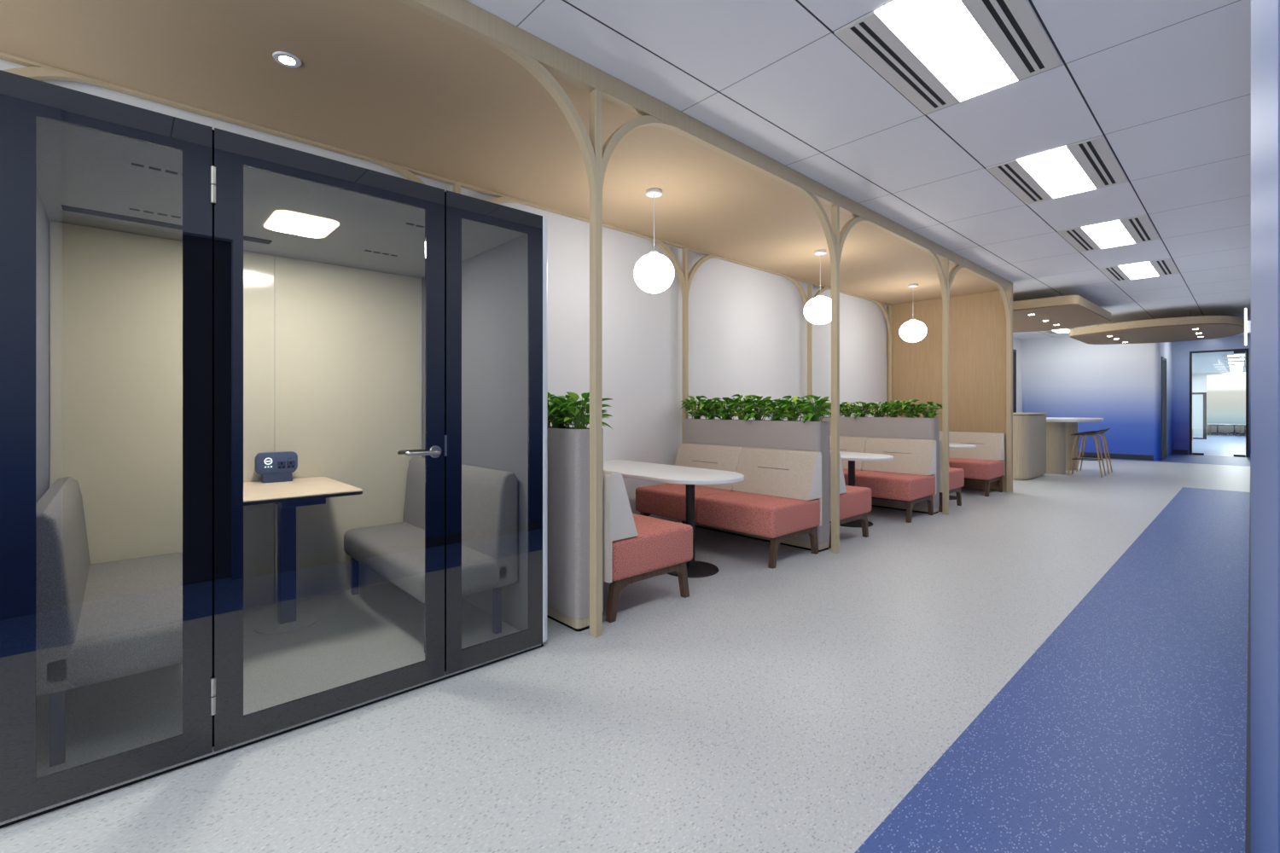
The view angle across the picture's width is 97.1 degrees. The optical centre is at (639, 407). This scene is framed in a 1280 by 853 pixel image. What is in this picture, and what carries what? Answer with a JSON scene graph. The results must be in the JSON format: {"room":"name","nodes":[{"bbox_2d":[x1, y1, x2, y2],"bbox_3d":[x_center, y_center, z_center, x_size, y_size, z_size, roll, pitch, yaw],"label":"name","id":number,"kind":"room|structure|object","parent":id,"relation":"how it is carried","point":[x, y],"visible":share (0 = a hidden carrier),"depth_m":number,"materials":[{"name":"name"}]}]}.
{"room":"common room","nodes":[
{"label":"common room","id":0,"kind":"room"},
{"bbox_2d":[0,58,887,522],"bbox_3d":[-0.989,-0.300,4.946,14.240,3.100,0.100,0,0,-43],"label":"wall","id":1,"kind":"structure","parent":0,"point":[747,327],"depth_m":6.04,"materials":[{"name":"white paint"}]},
{"bbox_2d":[0,432,1250,852],"bbox_3d":[11.521,1.280,13.989,44.900,0.060,9.400,0,0,-43],"label":"floor","id":2,"kind":"structure","parent":0,"point":[1054,663],"depth_m":2.26,"materials":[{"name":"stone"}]},
{"bbox_2d":[1,66,105,87],"bbox_3d":[-3.337,-0.243,2.624,1.245,2.986,0.050,0,0,-43],"label":"post","id":3,"kind":"object","parent":2,"relation":"on","point":[35,72],"visible":0.82,"depth_m":2.89,"materials":[{"name":"brown wood"}]},
{"bbox_2d":[0,69,547,828],"bbox_3d":[-1.754,0.128,2.893,1.996,2.245,1.766,0,0,-43],"label":"booth","id":4,"kind":"object","parent":2,"relation":"on","point":[183,302],"visible":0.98,"depth_m":2.71,"materials":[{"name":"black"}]},
{"bbox_2d":[36,477,182,767],"bbox_3d":[-2.267,0.777,2.480,0.525,0.865,1.340,0,0,-43],"label":"bench","id":5,"kind":"object","parent":4,"relation":"on","point":[96,623],"visible":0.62,"depth_m":2.02,"materials":[{"name":"grey fabric"}]},
{"bbox_2d":[129,208,180,218],"bbox_3d":[-2.313,-0.929,2.697,0.186,0.004,0.018,0,0,-43],"label":"vent","id":6,"kind":"object","parent":4,"relation":"attached to","point":[132,209],"depth_m":2.69,"materials":[{"name":"grey"}]},
{"bbox_2d":[131,162,182,175],"bbox_3d":[-1.866,-0.929,2.211,0.186,0.004,0.018,0,0,-43],"label":"vent","id":7,"kind":"object","parent":4,"relation":"attached to","point":[139,165],"depth_m":2.20,"materials":[{"name":"grey"}]},
{"bbox_2d":[61,204,272,244],"bbox_3d":[-2.377,-0.928,2.895,0.820,0.005,0.080,0,0,-43],"label":"vent","id":8,"kind":"object","parent":4,"relation":"attached to","point":[64,207],"depth_m":2.78,"materials":[{"name":"black metal"}]},
{"bbox_2d":[263,209,339,238],"bbox_3d":[-1.716,-0.926,2.864,0.280,0.009,0.380,0,0,-43],"label":"ceiling lamp","id":9,"kind":"object","parent":4,"relation":"attached to","point":[292,222],"depth_m":2.82,"materials":[{"name":"white plastic"}]},
{"bbox_2d":[243,477,362,634],"bbox_3d":[-1.962,0.825,3.142,0.565,0.770,0.802,0,0,-43],"label":"table","id":10,"kind":"object","parent":4,"relation":"on","point":[288,496],"visible":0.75,"depth_m":3.12,"materials":[{"name":"brown wood"}]},
{"bbox_2d":[254,451,297,483],"bbox_3d":[-2.163,0.352,3.367,0.213,0.175,0.085,0,0,-43],"label":"hub","id":11,"kind":"object","parent":10,"relation":"on","point":[272,467],"visible":1,"depth_m":3.35,"materials":[{"name":"blue plastic"}]},
{"bbox_2d":[277,461,285,469],"bbox_3d":[-2.139,0.342,3.371,0.042,0.044,0.003,0,0,-43],"label":"socket","id":12,"kind":"object","parent":11,"relation":"attached to","point":[281,465],"depth_m":3.37,"materials":[{"name":"blue"}]},
{"bbox_2d":[286,460,295,468],"bbox_3d":[-2.104,0.342,3.404,0.042,0.044,0.003,0,0,-43],"label":"socket","id":13,"kind":"object","parent":11,"relation":"attached to","point":[290,464],"depth_m":3.40,"materials":[{"name":"blue"}]},
{"bbox_2d":[364,250,397,256],"bbox_3d":[-1.555,-0.929,3.394,0.186,0.004,0.018,0,0,-43],"label":"vent","id":14,"kind":"object","parent":4,"relation":"attached to","point":[369,251],"depth_m":3.39,"materials":[{"name":"grey metal"}]},
{"bbox_2d":[406,222,424,227],"bbox_3d":[-1.108,-0.929,2.909,0.186,0.004,0.018,0,0,-43],"label":"vent","id":15,"kind":"object","parent":4,"relation":"attached to","point":[413,224],"depth_m":2.87,"materials":[{"name":"grey metal"}]},
{"bbox_2d":[343,456,517,652],"bbox_3d":[-1.299,0.777,3.370,0.525,0.865,1.340,0,0,-43],"label":"bench","id":16,"kind":"object","parent":4,"relation":"on","point":[395,551],"visible":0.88,"depth_m":3.08,"materials":[{"name":"grey fabric"}]},
{"bbox_2d":[371,159,528,204],"bbox_3d":[-1.421,-0.243,4.385,1.245,2.986,0.050,0,0,-43],"label":"post","id":17,"kind":"object","parent":2,"relation":"on","point":[404,172],"visible":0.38,"depth_m":4.15,"materials":[{"name":"brown wood"}]},
{"bbox_2d":[547,426,603,631],"bbox_3d":[-0.816,0.685,3.787,0.200,1.130,1.600,0,0,-43],"label":"planter box","id":18,"kind":"object","parent":2,"relation":"on","point":[568,450],"visible":0.2,"depth_m":3.19,"materials":[{"name":"metal"}]},
{"bbox_2d":[547,392,561,428],"bbox_3d":[-0.610,0.029,3.556,0.385,0.280,0.393,0,0,-30],"label":"pothos plant","id":19,"kind":"object","parent":18,"relation":"on","point":[549,396],"visible":0.02,"depth_m":3.54,"materials":[{"name":"green plant"}]},
{"bbox_2d":[547,395,587,429],"bbox_3d":[-0.478,0.048,3.415,0.380,0.243,0.320,0,0,-22],"label":"pothos plant","id":20,"kind":"object","parent":18,"relation":"on","point":[560,416],"visible":0.27,"depth_m":3.38,"materials":[{"name":"green plant"}]},
{"bbox_2d":[547,391,612,429],"bbox_3d":[-0.340,0.041,3.283,0.373,0.258,0.361,0,0,2],"label":"pothos plant","id":21,"kind":"object","parent":18,"relation":"on","point":[568,404],"visible":0.62,"depth_m":3.24,"materials":[{"name":"green plant"}]},
{"bbox_2d":[489,40,677,637],"bbox_3d":[-0.243,-0.243,3.104,1.245,2.987,0.058,0,0,-43],"label":"post","id":22,"kind":"object","parent":2,"relation":"on","point":[596,156],"visible":1,"depth_m":3.08,"materials":[{"name":"brown wood"}]},
{"bbox_2d":[603,470,692,622],"bbox_3d":[-0.446,0.812,4.080,0.730,0.875,1.600,0,0,-43],"label":"bench","id":23,"kind":"object","parent":2,"relation":"on","point":[637,548],"visible":0.42,"depth_m":3.37,"materials":[{"name":"pink fabric"}]},
{"bbox_2d":[603,459,744,577],"bbox_3d":[0.089,0.880,4.691,0.740,0.740,1.726,0,0,-43],"label":"table","id":24,"kind":"object","parent":2,"relation":"on","point":[689,476],"visible":0.87,"depth_m":4.34,"materials":[{"name":"white laminate"}]},
{"bbox_2d":[643,236,722,443],"bbox_3d":[0.493,-0.243,6.145,1.245,2.986,0.050,0,0,-43],"label":"post","id":25,"kind":"object","parent":2,"relation":"on","point":[685,278],"visible":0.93,"depth_m":6.12,"materials":[{"name":"brown wood"}]},
{"bbox_2d":[635,442,821,569],"bbox_3d":[0.754,0.812,5.183,0.730,0.875,1.600,0,0,-43],"label":"bench","id":26,"kind":"object","parent":2,"relation":"on","point":[778,498],"visible":0.88,"depth_m":4.91,"materials":[{"name":"fabric"}]},
{"bbox_2d":[684,418,829,552],"bbox_3d":[1.075,0.685,5.526,0.200,1.130,1.600,0,0,-43],"label":"planter box","id":27,"kind":"object","parent":2,"relation":"on","point":[809,436],"visible":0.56,"depth_m":5.20,"materials":[{"name":"laminate"}]},
{"bbox_2d":[680,395,715,419],"bbox_3d":[0.624,0.021,6.039,0.378,0.298,0.365,0,0,28],"label":"pothos plant","id":28,"kind":"object","parent":27,"relation":"in","point":[690,406],"visible":0.6,"depth_m":5.99,"materials":[{"name":"green plant"}]},
{"bbox_2d":[691,397,726,419],"bbox_3d":[0.732,0.031,5.909,0.393,0.276,0.401,0,0,-42],"label":"pothos plant","id":29,"kind":"object","parent":27,"relation":"on","point":[708,411],"visible":0.67,"depth_m":5.86,"materials":[{"name":"green plant"}]},
{"bbox_2d":[706,397,744,419],"bbox_3d":[0.870,0.033,5.742,0.419,0.274,0.353,0,0,-16],"label":"pothos plant","id":30,"kind":"object","parent":27,"relation":"on","point":[721,408],"visible":0.51,"depth_m":5.70,"materials":[{"name":"green plant"}]},
{"bbox_2d":[721,394,758,420],"bbox_3d":[1.000,0.018,5.590,0.385,0.304,0.372,0,0,28],"label":"pothos plant","id":31,"kind":"object","parent":27,"relation":"on","point":[747,400],"visible":0.62,"depth_m":5.56,"materials":[{"name":"green plant"}]},
{"bbox_2d":[738,395,778,422],"bbox_3d":[1.147,0.024,5.442,0.408,0.291,0.416,0,0,-45],"label":"pothos plant","id":32,"kind":"object","parent":27,"relation":"on","point":[759,413],"visible":0.7,"depth_m":5.42,"materials":[{"name":"green plant"}]},
{"bbox_2d":[755,398,794,420],"bbox_3d":[1.298,0.040,5.297,0.373,0.259,0.314,0,0,-17],"label":"pothos plant","id":33,"kind":"object","parent":27,"relation":"on","point":[772,407],"visible":0.52,"depth_m":5.28,"materials":[{"name":"green plant"}]},
{"bbox_2d":[770,395,813,421],"bbox_3d":[1.385,0.030,5.162,0.381,0.280,0.368,0,0,15],"label":"pothos plant","id":34,"kind":"object","parent":27,"relation":"on","point":[791,416],"visible":0.74,"depth_m":5.14,"materials":[{"name":"green plant"}]},
{"bbox_2d":[796,395,831,424],"bbox_3d":[1.559,0.029,4.993,0.361,0.281,0.368,0,0,-43],"label":"pothos plant","id":35,"kind":"object","parent":27,"relation":"on","point":[821,404],"visible":0.83,"depth_m":4.97,"materials":[{"name":"green plant"}]},
{"bbox_2d":[784,275,831,420],"bbox_3d":[2.361,-0.243,7.863,1.245,2.986,0.050,0,0,-43],"label":"post","id":36,"kind":"object","parent":2,"relation":"on","point":[805,299],"visible":0.6,"depth_m":7.84,"materials":[{"name":"brown wood"}]},
{"bbox_2d":[792,186,871,553],"bbox_3d":[1.686,-0.243,4.877,1.245,2.987,0.058,0,0,-43],"label":"post","id":37,"kind":"object","parent":2,"relation":"on","point":[835,239],"visible":1,"depth_m":4.86,"materials":[{"name":"brown wood"}]},
{"bbox_2d":[829,449,871,547],"bbox_3d":[1.444,0.812,5.818,0.730,0.875,1.600,0,0,-43],"label":"bench","id":38,"kind":"object","parent":2,"relation":"on","point":[855,502],"visible":0.15,"depth_m":5.22,"materials":[{"name":"fabric"}]},
{"bbox_2d":[839,451,893,527],"bbox_3d":[1.988,0.880,6.437,0.740,0.740,1.726,0,0,-43],"label":"table","id":39,"kind":"object","parent":2,"relation":"on","point":[851,457],"visible":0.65,"depth_m":6.00,"materials":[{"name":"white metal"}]},
{"bbox_2d":[818,416,939,514],"bbox_3d":[2.967,0.685,7.266,0.200,1.130,1.600,0,0,-43],"label":"planter box","id":40,"kind":"object","parent":2,"relation":"on","point":[887,427],"visible":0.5,"depth_m":6.92,"materials":[{"name":"laminate"}]},
{"bbox_2d":[824,403,849,415],"bbox_3d":[2.646,0.050,7.611,0.365,0.239,0.308,0,0,-23],"label":"pothos plant","id":41,"kind":"object","parent":40,"relation":"on","point":[829,406],"visible":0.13,"depth_m":7.58,"materials":[{"name":"green plant"}]},
{"bbox_2d":[839,401,861,417],"bbox_3d":[2.744,0.047,7.490,0.325,0.245,0.314,0,0,17],"label":"pothos plant","id":42,"kind":"object","parent":40,"relation":"on","point":[846,414],"visible":0.7,"depth_m":7.46,"materials":[{"name":"green plant"}]},
{"bbox_2d":[849,401,877,418],"bbox_3d":[2.898,0.044,7.327,0.369,0.249,0.376,0,0,-40],"label":"pothos plant","id":43,"kind":"object","parent":40,"relation":"on","point":[858,408],"visible":0.82,"depth_m":7.31,"materials":[{"name":"green plant"}]},
{"bbox_2d":[861,401,895,417],"bbox_3d":[3.051,0.046,7.180,0.399,0.246,0.336,0,0,-15],"label":"pothos plant","id":44,"kind":"object","parent":40,"relation":"on","point":[876,404],"visible":0.74,"depth_m":7.16,"materials":[{"name":"green plant"}]},
{"bbox_2d":[878,401,907,417],"bbox_3d":[3.177,0.040,7.062,0.360,0.259,0.347,0,0,20],"label":"pothos plant","id":45,"kind":"object","parent":40,"relation":"on","point":[889,407],"visible":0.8,"depth_m":7.03,"materials":[{"name":"green plant"}]},
{"bbox_2d":[892,399,923,418],"bbox_3d":[3.296,0.033,6.918,0.375,0.273,0.382,0,0,-33],"label":"pothos plant","id":46,"kind":"object","parent":40,"relation":"on","point":[908,405],"visible":0.8,"depth_m":6.88,"materials":[{"name":"green plant"}]},
{"bbox_2d":[911,401,942,418],"bbox_3d":[3.440,0.049,6.753,0.378,0.241,0.318,0,0,-16],"label":"pothos plant","id":47,"kind":"object","parent":40,"relation":"on","point":[922,406],"visible":0.91,"depth_m":6.73,"materials":[{"name":"green plant"}]},
{"bbox_2d":[829,436,936,523],"bbox_3d":[2.646,0.812,6.922,0.730,0.875,1.600,0,0,-43],"label":"bench","id":48,"kind":"object","parent":2,"relation":"on","point":[910,478],"visible":0.48,"depth_m":6.56,"materials":[{"name":"fabric"}]},
{"bbox_2d":[872,301,892,417],"bbox_3d":[4.043,-0.243,9.409,0.645,2.986,0.050,0,0,-43],"label":"post","id":49,"kind":"object","parent":2,"relation":"on","point":[888,317],"visible":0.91,"depth_m":9.59,"materials":[{"name":"brown wood"}]},
{"bbox_2d":[922,249,966,515],"bbox_3d":[3.585,-0.243,6.623,1.245,2.987,0.058,0,0,-43],"label":"post","id":50,"kind":"object","parent":2,"relation":"on","point":[945,278],"visible":1,"depth_m":6.60,"materials":[{"name":"brown wood"}]},
{"bbox_2d":[938,439,964,511],"bbox_3d":[3.336,0.812,7.557,0.730,0.875,1.600,0,0,-43],"label":"bench","id":51,"kind":"object","parent":2,"relation":"on","point":[956,475],"visible":0.23,"depth_m":6.97,"materials":[{"name":"fabric"}]},
{"bbox_2d":[948,443,976,500],"bbox_3d":[3.902,0.880,8.197,0.740,0.740,1.726,0,0,-43],"label":"table","id":52,"kind":"object","parent":2,"relation":"on","point":[951,445],"visible":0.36,"depth_m":7.59,"materials":[{"name":"white laminate"}]},
{"bbox_2d":[939,431,1005,496],"bbox_3d":[4.605,0.812,8.724,0.730,0.875,1.600,0,0,-43],"label":"bench","id":53,"kind":"object","parent":2,"relation":"on","point":[986,462],"visible":0.35,"depth_m":8.35,"materials":[{"name":"fabric"}]},
{"bbox_2d":[994,283,1012,493],"bbox_3d":[5.222,-0.243,8.128,0.645,2.987,0.058,0,0,-43],"label":"post","id":54,"kind":"object","parent":2,"relation":"on","point":[1007,296],"visible":1,"depth_m":8.31,"materials":[{"name":"brown wood"}]},
{"bbox_2d":[1012,413,1047,480],"bbox_3d":[6.544,0.672,10.642,1.320,1.155,1.630,0,0,-43],"label":"counter","id":55,"kind":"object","parent":2,"relation":"on","point":[1029,429],"depth_m":9.77,"materials":[{"name":"brown wood"}]},
{"bbox_2d":[1046,417,1103,474],"bbox_3d":[8.186,0.728,11.301,1.850,1.045,1.643,0,0,-43],"label":"table","id":56,"kind":"object","parent":2,"relation":"on","point":[1060,441],"visible":0.69,"depth_m":10.67,"materials":[{"name":"white laminate"}]},
{"bbox_2d":[1067,429,1105,477],"bbox_3d":[8.229,0.821,10.405,0.410,0.862,0.511,0,0,-43],"label":"bar stool","id":57,"kind":"object","parent":2,"relation":"on","point":[1090,433],"visible":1,"depth_m":10.36,"materials":[{"name":"black wood"}]},
{"bbox_2d":[1076,428,1112,474],"bbox_3d":[8.796,0.821,10.940,0.410,0.862,0.511,0,0,-43],"label":"bar stool","id":58,"kind":"object","parent":2,"relation":"on","point":[1101,434],"visible":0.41,"depth_m":10.90,"materials":[{"name":"black wood"}]},
{"bbox_2d":[1208,424,1227,435],"bbox_3d":[26.592,0.760,26.050,0.615,0.980,0.587,0,0,-29],"label":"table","id":59,"kind":"object","parent":2,"relation":"on","point":[1217,433],"visible":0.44,"depth_m":25.98,"materials":[{"name":"black plastic"}]},
{"bbox_2d":[1209,425,1240,435],"bbox_3d":[27.772,0.885,26.825,0.700,0.730,1.100,0,0,-43],"label":"office desk","id":60,"kind":"object","parent":2,"relation":"on","point":[1209,426],"visible":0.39,"depth_m":26.25,"materials":[{"name":"brown wood"}]},
{"bbox_2d":[1224,424,1239,435],"bbox_3d":[27.235,0.760,25.921,0.587,0.980,0.615,0,0,33],"label":"office chair","id":61,"kind":"object","parent":2,"relation":"on","point":[1234,433],"visible":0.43,"depth_m":25.88,"materials":[{"name":"black metal"}]},
{"bbox_2d":[1234,424,1245,436],"bbox_3d":[27.031,0.760,25.273,0.615,0.980,0.587,0,0,-34],"label":"office chair","id":62,"kind":"object","parent":2,"relation":"on","point":[1244,433],"visible":0.3,"depth_m":25.22,"materials":[{"name":"black metal"}]},
{"bbox_2d":[465,0,1250,339],"bbox_3d":[3.978,-1.890,7.937,25.600,0.080,8.100,0,0,-43],"label":"ceiling","id":63,"kind":"structure","parent":0,"point":[1166,84],"depth_m":3.63,"materials":[{"name":"tile"}]},
{"bbox_2d":[0,0,1012,342],"bbox_3d":[0.047,-1.388,4.580,13.070,0.920,1.840,0,0,-43],"label":"canopy","id":64,"kind":"object","parent":63,"relation":"attached to","point":[654,272],"depth_m":3.37,"materials":[{"name":"beige wood"}]},
{"bbox_2d":[834,0,1062,114],"bbox_3d":[1.613,-1.847,2.909,1.133,0.006,0.704,0,0,-43],"label":"recessed light","id":65,"kind":"object","parent":63,"relation":"in","point":[938,55],"visible":1,"depth_m":2.88,"materials":[{"name":"white plastic"}]},
{"bbox_2d":[874,0,1018,101],"bbox_3d":[1.613,-1.847,2.909,1.133,0.006,0.300,0,0,-43],"label":"diffuser","id":66,"kind":"object","parent":65,"relation":"attached to","point":[946,38],"depth_m":2.87,"materials":[{"name":"white plastic"}]},
{"bbox_2d":[985,135,1128,204],"bbox_3d":[3.325,-1.847,4.484,1.133,0.006,0.704,0,0,-43],"label":"recessed light","id":67,"kind":"object","parent":63,"relation":"in","point":[1088,165],"visible":1,"depth_m":4.42,"materials":[{"name":"grey plastic"}]},
{"bbox_2d":[1016,145,1095,198],"bbox_3d":[3.325,-1.847,4.484,1.133,0.006,0.300,0,0,-43],"label":"diffuser","id":68,"kind":"object","parent":67,"relation":"attached to","point":[1057,172],"depth_m":4.43,"materials":[{"name":"white plastic"}]},
{"bbox_2d":[1041,327,1077,334],"bbox_3d":[10.056,-1.847,13.484,1.133,0.006,0.704,0,0,-43],"label":"recessed light","id":69,"kind":"object","parent":63,"relation":"in","point":[1067,330],"visible":0.34,"depth_m":13.64,"materials":[{"name":"grey plastic"}]},
{"bbox_2d":[1052,328,1069,333],"bbox_3d":[10.056,-1.847,13.484,1.133,0.006,0.300,0,0,-43],"label":"diffuser","id":70,"kind":"object","parent":69,"relation":"attached to","point":[1067,330],"depth_m":13.64,"materials":[{"name":"white plastic"}]},
{"bbox_2d":[1012,291,1111,332],"bbox_3d":[6.966,-1.698,10.288,3.247,0.303,2.230,0,0,-43],"label":"cloud","id":71,"kind":"object","parent":63,"relation":"hanging from","point":[1067,311],"visible":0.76,"depth_m":9.46,"materials":[{"name":"brown wood"}]},
{"bbox_2d":[1057,215,1160,252],"bbox_3d":[5.037,-1.847,6.058,1.133,0.006,0.704,0,0,-43],"label":"recessed light","id":72,"kind":"object","parent":63,"relation":"in","point":[1137,229],"visible":1,"depth_m":6.00,"materials":[{"name":"grey plastic"}]},
{"bbox_2d":[1081,220,1134,249],"bbox_3d":[5.037,-1.847,6.058,1.133,0.006,0.300,0,0,-43],"label":"diffuser","id":73,"kind":"object","parent":72,"relation":"attached to","point":[1112,234],"depth_m":6.00,"materials":[{"name":"white plastic"}]},
{"bbox_2d":[1098,258,1179,281],"bbox_3d":[6.750,-1.847,7.632,1.133,0.006,0.704,0,0,-43],"label":"recessed light","id":74,"kind":"object","parent":63,"relation":"in","point":[1162,267],"visible":1,"depth_m":7.61,"materials":[{"name":"grey plastic"}]},
{"bbox_2d":[1118,261,1159,279],"bbox_3d":[6.750,-1.847,7.632,1.133,0.006,0.300,0,0,-43],"label":"diffuser","id":75,"kind":"object","parent":74,"relation":"attached to","point":[1144,270],"depth_m":7.61,"materials":[{"name":"white plastic"}]},
{"bbox_2d":[1069,315,1244,344],"bbox_3d":[10.777,-1.673,11.804,3.466,0.353,2.530,0,0,-43],"label":"ceiling panel","id":76,"kind":"object","parent":63,"relation":"hanging from","point":[1186,328],"visible":0.97,"depth_m":11.10,"materials":[{"name":"brown wood"}]},
{"bbox_2d":[887,282,1012,492],"bbox_3d":[4.884,-0.300,9.027,0.070,3.100,1.840,0,0,-43],"label":"wall partition","id":77,"kind":"structure","parent":0,"point":[977,322],"depth_m":8.82,"materials":[{"name":"brown wood"}]},
{"bbox_2d":[1012,337,1022,413],"bbox_3d":[9.597,-0.300,14.679,2.000,3.100,0.100,0,0,-43],"label":"wall","id":78,"kind":"structure","parent":0,"point":[1017,343],"depth_m":15.12,"materials":[{"name":"white paint"}]},
{"bbox_2d":[1012,349,1016,413],"bbox_3d":[9.489,-0.135,14.501,1.100,2.770,0.025,0,0,-43],"label":"door","id":79,"kind":"structure","parent":78,"relation":"in","point":[1014,351],"depth_m":14.76,"materials":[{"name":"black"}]},
{"bbox_2d":[1022,336,1172,460],"bbox_3d":[11.414,-0.300,16.404,2.970,3.100,5.700,0,0,-43],"label":"wall","id":80,"kind":"structure","parent":0,"point":[1065,376],"depth_m":14.13,"materials":[{"name":"blue paint"}]},
{"bbox_2d":[1077,452,1153,460],"bbox_3d":[10.283,1.190,15.446,0.032,0.120,5.580,0,0,-43],"label":"baseboard","id":81,"kind":"structure","parent":80,"relation":"attached to","point":[1112,456],"depth_m":13.78,"materials":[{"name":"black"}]},
{"bbox_2d":[1161,356,1166,460],"bbox_3d":[12.772,0.015,13.774,1.050,2.470,0.020,0,0,-43],"label":"door","id":82,"kind":"structure","parent":80,"relation":"in","point":[1163,359],"depth_m":13.68,"materials":[{"name":"black"}]},
{"bbox_2d":[1172,334,1250,457],"bbox_3d":[15.225,-0.300,14.542,0.100,3.100,2.600,0,0,-43],"label":"wall","id":83,"kind":"structure","parent":0,"point":[1181,350],"depth_m":15.13,"materials":[{"name":"blue paint"}]},
{"bbox_2d":[1172,449,1187,454],"bbox_3d":[14.540,1.190,15.201,0.014,0.120,0.299,0,0,-43],"label":"baseboard","id":84,"kind":"structure","parent":83,"relation":"attached to","point":[1174,451],"depth_m":15.19,"materials":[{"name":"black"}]},
{"bbox_2d":[1189,348,1248,457],"bbox_3d":[15.036,-0.125,14.688,0.080,2.750,1.070,0,0,-43],"label":"door","id":85,"kind":"structure","parent":83,"relation":"in","point":[1236,351],"depth_m":14.51,"materials":[{"name":"black metal"}]},
{"bbox_2d":[1192,351,1245,373],"bbox_3d":[22.636,-1.610,20.813,19.300,0.080,4.400,0,0,-43],"label":"ceiling","id":86,"kind":"structure","parent":0,"point":[1207,362],"depth_m":19.43,"materials":[{"name":"white"}]},
{"bbox_2d":[1221,354,1245,357],"bbox_3d":[17.909,-1.566,16.971,0.680,0.008,0.600,0,0,-43],"label":"recessed light","id":87,"kind":"object","parent":86,"relation":"in","point":[1243,354],"visible":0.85,"depth_m":17.09,"materials":[{"name":"white"}]},
{"bbox_2d":[1227,354,1244,356],"bbox_3d":[17.909,-1.566,16.971,0.620,0.008,0.340,0,0,-43],"label":"diffuser","id":88,"kind":"object","parent":87,"relation":"attached to","point":[1228,355],"depth_m":16.86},
{"bbox_2d":[1222,358,1245,360],"bbox_3d":[19.290,-1.566,18.276,0.680,0.008,0.600,0,0,-43],"label":"recessed light","id":89,"kind":"object","parent":86,"relation":"in","point":[1234,358],"visible":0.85,"depth_m":18.30,"materials":[{"name":"white"}]},
{"bbox_2d":[1223,361,1245,364],"bbox_3d":[20.794,-1.566,19.699,0.680,0.008,0.600,0,0,-43],"label":"recessed light","id":90,"kind":"object","parent":86,"relation":"in","point":[1238,362],"visible":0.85,"depth_m":19.70,"materials":[{"name":"white"}]},
{"bbox_2d":[1224,365,1245,366],"bbox_3d":[22.240,-1.566,21.066,0.680,0.008,0.600,0,0,-43],"label":"recessed light","id":91,"kind":"object","parent":86,"relation":"in","point":[1228,365],"visible":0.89,"depth_m":20.93,"materials":[{"name":"white plastic"}]},
{"bbox_2d":[1192,372,1245,435],"bbox_3d":[26.531,-0.160,24.407,0.100,2.820,3.820,0,0,-43],"label":"wall","id":92,"kind":"structure","parent":0,"point":[1199,380],"depth_m":25.61,"materials":[{"name":"white paint"}]},
{"bbox_2d":[1206,373,1245,424],"bbox_3d":[26.683,-0.375,24.227,0.040,2.190,3.350,0,0,-43],"label":"window","id":93,"kind":"structure","parent":92,"relation":"in","point":[1225,393],"depth_m":24.99,"materials":[{"name":"clear glass"}]},
{"bbox_2d":[1206,424,1244,433],"bbox_3d":[29.703,-0.160,27.310,0.100,2.820,4.000,0,0,-43],"label":"wall","id":94,"kind":"structure","parent":0,"point":[1225,429],"depth_m":27.98,"materials":[{"name":"white paint"}]},
{"bbox_2d":[1250,0,1279,852],"bbox_3d":[8.234,-0.300,7.001,20.400,3.100,0.961,0,0,-43],"label":"wall","id":95,"kind":"structure","parent":0,"point":[1265,14],"depth_m":0.55,"materials":[{"name":"blue paint"}]},
{"bbox_2d":[1244,308,1250,345],"bbox_3d":[6.299,-0.840,5.856,0.060,0.380,0.045,0,0,-43],"label":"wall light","id":96,"kind":"object","parent":95,"relation":"attached to","point":[1247,323],"visible":1,"depth_m":5.84,"materials":[{"name":"white plastic"}]},
{"bbox_2d":[1245,453,1250,852],"bbox_3d":[7.967,1.205,7.375,20.288,0.090,0.021,0,0,-43],"label":"baseboard","id":97,"kind":"structure","parent":95,"relation":"attached to","point":[1248,834],"depth_m":2.09,"materials":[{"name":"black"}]},
{"bbox_3d":[21.310,-0.160,22.256,19.300,2.820,0.080,0,0,-43],"label":"wall","id":98,"kind":"structure","parent":0,"visible":0},
{"bbox_2d":[1192,392,1206,439],"bbox_3d":[22.215,0.320,22.585,0.080,1.860,0.620,0,0,-43],"label":"door","id":99,"kind":"structure","parent":98,"relation":"in","point":[1193,393],"depth_m":22.37,"materials":[{"name":"black metal"}]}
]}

